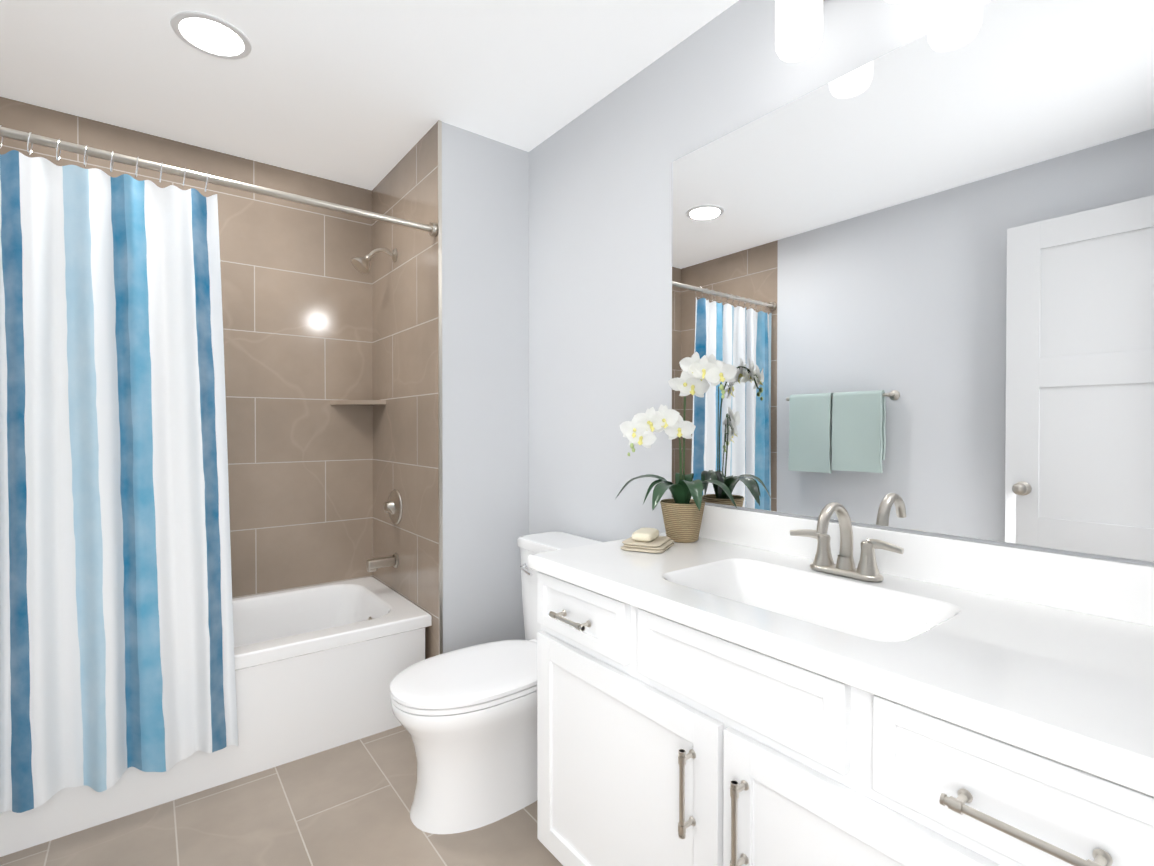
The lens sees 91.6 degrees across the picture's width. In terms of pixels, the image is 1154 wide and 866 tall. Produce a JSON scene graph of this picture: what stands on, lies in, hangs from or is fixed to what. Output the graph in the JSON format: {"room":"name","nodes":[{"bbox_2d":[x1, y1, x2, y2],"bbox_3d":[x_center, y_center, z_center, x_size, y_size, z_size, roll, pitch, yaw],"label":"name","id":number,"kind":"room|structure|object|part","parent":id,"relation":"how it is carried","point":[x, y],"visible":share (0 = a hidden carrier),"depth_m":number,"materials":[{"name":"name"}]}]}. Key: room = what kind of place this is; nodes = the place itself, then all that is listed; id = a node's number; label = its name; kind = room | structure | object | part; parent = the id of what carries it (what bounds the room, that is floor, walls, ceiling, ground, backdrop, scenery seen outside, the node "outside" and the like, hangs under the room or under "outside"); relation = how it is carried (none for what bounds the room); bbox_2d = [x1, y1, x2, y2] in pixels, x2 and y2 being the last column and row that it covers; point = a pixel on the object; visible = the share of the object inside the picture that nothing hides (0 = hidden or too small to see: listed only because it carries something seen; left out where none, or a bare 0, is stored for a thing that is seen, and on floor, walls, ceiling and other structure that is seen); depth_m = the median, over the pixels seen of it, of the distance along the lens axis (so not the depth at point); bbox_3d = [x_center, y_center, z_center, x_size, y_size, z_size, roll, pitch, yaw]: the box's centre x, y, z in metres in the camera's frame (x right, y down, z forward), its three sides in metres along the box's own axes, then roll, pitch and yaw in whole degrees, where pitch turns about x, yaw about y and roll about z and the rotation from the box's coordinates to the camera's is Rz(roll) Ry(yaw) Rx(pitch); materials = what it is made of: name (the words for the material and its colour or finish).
{"room":"bathroom","nodes":[
{"label":"bathroom","id":0,"kind":"room"},
{"bbox_2d":[0,725,562,865],"bbox_3d":[-0.556,1.242,1.376,2.151,0.100,3.314,0,1,-37],"label":"floor","id":1,"kind":"structure","parent":0,"point":[348,804],"depth_m":1.68,"materials":[{"name":"tile"}]},
{"bbox_2d":[0,576,431,856],"bbox_3d":[-1.440,0.970,2.175,1.520,0.430,0.762,0,1,-37],"label":"bathtub","id":2,"kind":"object","parent":1,"relation":"on","point":[318,668],"visible":0.52,"depth_m":2.07,"materials":[{"name":"ceramic"}]},
{"bbox_2d":[390,532,602,833],"bbox_3d":[-0.242,0.796,1.906,0.769,0.783,0.462,0,1,-37],"label":"toilet","id":3,"kind":"object","parent":1,"relation":"on","point":[466,717],"visible":0.62,"depth_m":1.72,"materials":[{"name":"ceramic"}]},
{"bbox_3d":[-0.319,0.791,1.847,0.575,0.049,0.380,0,1,-37],"label":"seat","id":4,"kind":"part","parent":3,"relation":"part of","materials":[{"name":"plastic"}]},
{"bbox_2d":[528,502,1153,865],"bbox_3d":[0.461,0.675,1.165,0.584,1.040,1.240,0,1,-37],"label":"bathroom vanity","id":5,"kind":"object","parent":1,"relation":"on","point":[734,687],"visible":0.98,"depth_m":0.97,"materials":[{"name":"paint"}]},
{"bbox_2d":[621,528,673,552],"bbox_3d":[0.198,0.296,1.571,0.120,0.047,0.144,0,1,25],"label":"cloth","id":6,"kind":"object","parent":5,"relation":"on","point":[648,540],"visible":0.98,"depth_m":1.53,"materials":[{"name":"fabric"}]},
{"bbox_2d":[616,352,736,542],"bbox_3d":[0.276,0.042,1.643,0.223,0.553,0.345,0,1,-37],"label":"orchid","id":7,"kind":"object","parent":5,"relation":"on","point":[682,511],"visible":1,"depth_m":1.63,"materials":[{"name":"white plant"}]},
{"bbox_2d":[790,502,903,581],"bbox_3d":[0.579,0.238,1.255,0.139,0.169,0.260,0,1,-37],"label":"faucet","id":8,"kind":"object","parent":5,"relation":"on","point":[823,568],"depth_m":1.27,"materials":[{"name":"silver metal"}]},
{"bbox_2d":[0,0,738,189],"bbox_3d":[-0.556,-1.298,1.352,2.151,0.100,3.314,0,1,-37],"label":"ceiling","id":9,"kind":"structure","parent":0,"point":[367,94],"depth_m":1.93,"materials":[{"name":"paint"}]},
{"bbox_2d":[170,11,251,59],"bbox_3d":[-1.150,-1.248,1.770,0.216,0.006,0.216,0,1,-37],"label":"recessed light","id":10,"kind":"object","parent":9,"relation":"in","point":[210,35],"visible":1,"depth_m":1.76,"materials":[{"name":"paint"}]},
{"bbox_2d":[442,122,528,652],"bbox_3d":[-0.630,-0.041,2.802,0.517,2.440,0.942,0,1,-37],"label":"wall","id":11,"kind":"structure","parent":0,"point":[485,325],"depth_m":2.39,"materials":[{"name":"paint"}]},
{"bbox_2d":[0,97,372,597],"bbox_3d":[-1.739,-0.038,2.481,1.634,2.440,0.100,0,1,-37],"label":"wall tile","id":12,"kind":"structure","parent":11,"relation":"attached to","point":[296,287],"depth_m":2.68,"materials":[{"name":"brown tile"}]},
{"bbox_2d":[330,400,385,405],"bbox_3d":[-1.088,-0.152,2.784,0.210,0.022,0.210,0,1,-37],"label":"corner shelf","id":13,"kind":"object","parent":11,"relation":"attached to","point":[360,402],"visible":1,"depth_m":2.77,"materials":[{"name":"tile"}]},
{"bbox_2d":[372,121,438,658],"bbox_3d":[-0.809,-0.039,2.603,0.010,2.440,0.840,0,1,-37],"label":"wall tile","id":14,"kind":"structure","parent":11,"relation":"attached to","point":[405,370],"depth_m":2.52,"materials":[{"name":"brown tile"}]},
{"bbox_2d":[352,248,401,571],"bbox_3d":[-0.934,-0.115,2.593,0.197,1.509,0.177,0,1,-37],"label":"shower fixture","id":15,"kind":"object","parent":14,"relation":"attached to","point":[393,506],"depth_m":2.61,"materials":[{"name":"silver metal"}]},
{"bbox_2d":[438,120,442,654],"bbox_3d":[-0.552,-0.036,2.268,0.014,2.440,0.006,0,1,-37],"label":"trim","id":16,"kind":"structure","parent":11,"relation":"attached to","point":[440,384],"depth_m":2.26,"materials":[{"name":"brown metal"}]},
{"bbox_2d":[529,0,1153,565],"bbox_3d":[0.544,-0.030,1.614,0.100,2.440,2.372,0,1,-37],"label":"wall","id":17,"kind":"structure","parent":0,"point":[599,272],"depth_m":2.00,"materials":[{"name":"paint"}]},
{"bbox_2d":[775,0,909,61],"bbox_3d":[0.703,-1.040,1.164,0.183,0.281,0.600,0,1,-37],"label":"sconce","id":18,"kind":"object","parent":17,"relation":"attached to","point":[798,30],"visible":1,"depth_m":1.30,"materials":[{"name":"white glass"}]},
{"bbox_2d":[672,0,1153,561],"bbox_3d":[0.681,-0.329,1.343,0.005,1.092,1.220,0,1,-37],"label":"mirror","id":19,"kind":"object","parent":17,"relation":"attached to","point":[912,284],"visible":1,"depth_m":1.20,"materials":[{"name":"clear glass"}]},
{"bbox_3d":[-2.061,-0.030,1.641,0.100,2.440,0.842,0,1,-37],"label":"wall tile","id":20,"kind":"structure","parent":0,"visible":0},
{"bbox_2d":[0,125,437,813],"bbox_3d":[-1.179,0.101,1.826,1.522,1.898,0.068,0,1,-37],"label":"shower curtain","id":21,"kind":"object","parent":20,"relation":"attached to","point":[116,635],"visible":1,"depth_m":1.66,"materials":[{"name":"multicoloured fabric"}]},
{"bbox_3d":[-1.181,-0.811,1.820,1.522,0.074,0.055,0,1,-37],"label":"curtain rod","id":22,"kind":"part","parent":21,"relation":"part of","materials":[{"name":"silver metal"}]}
]}

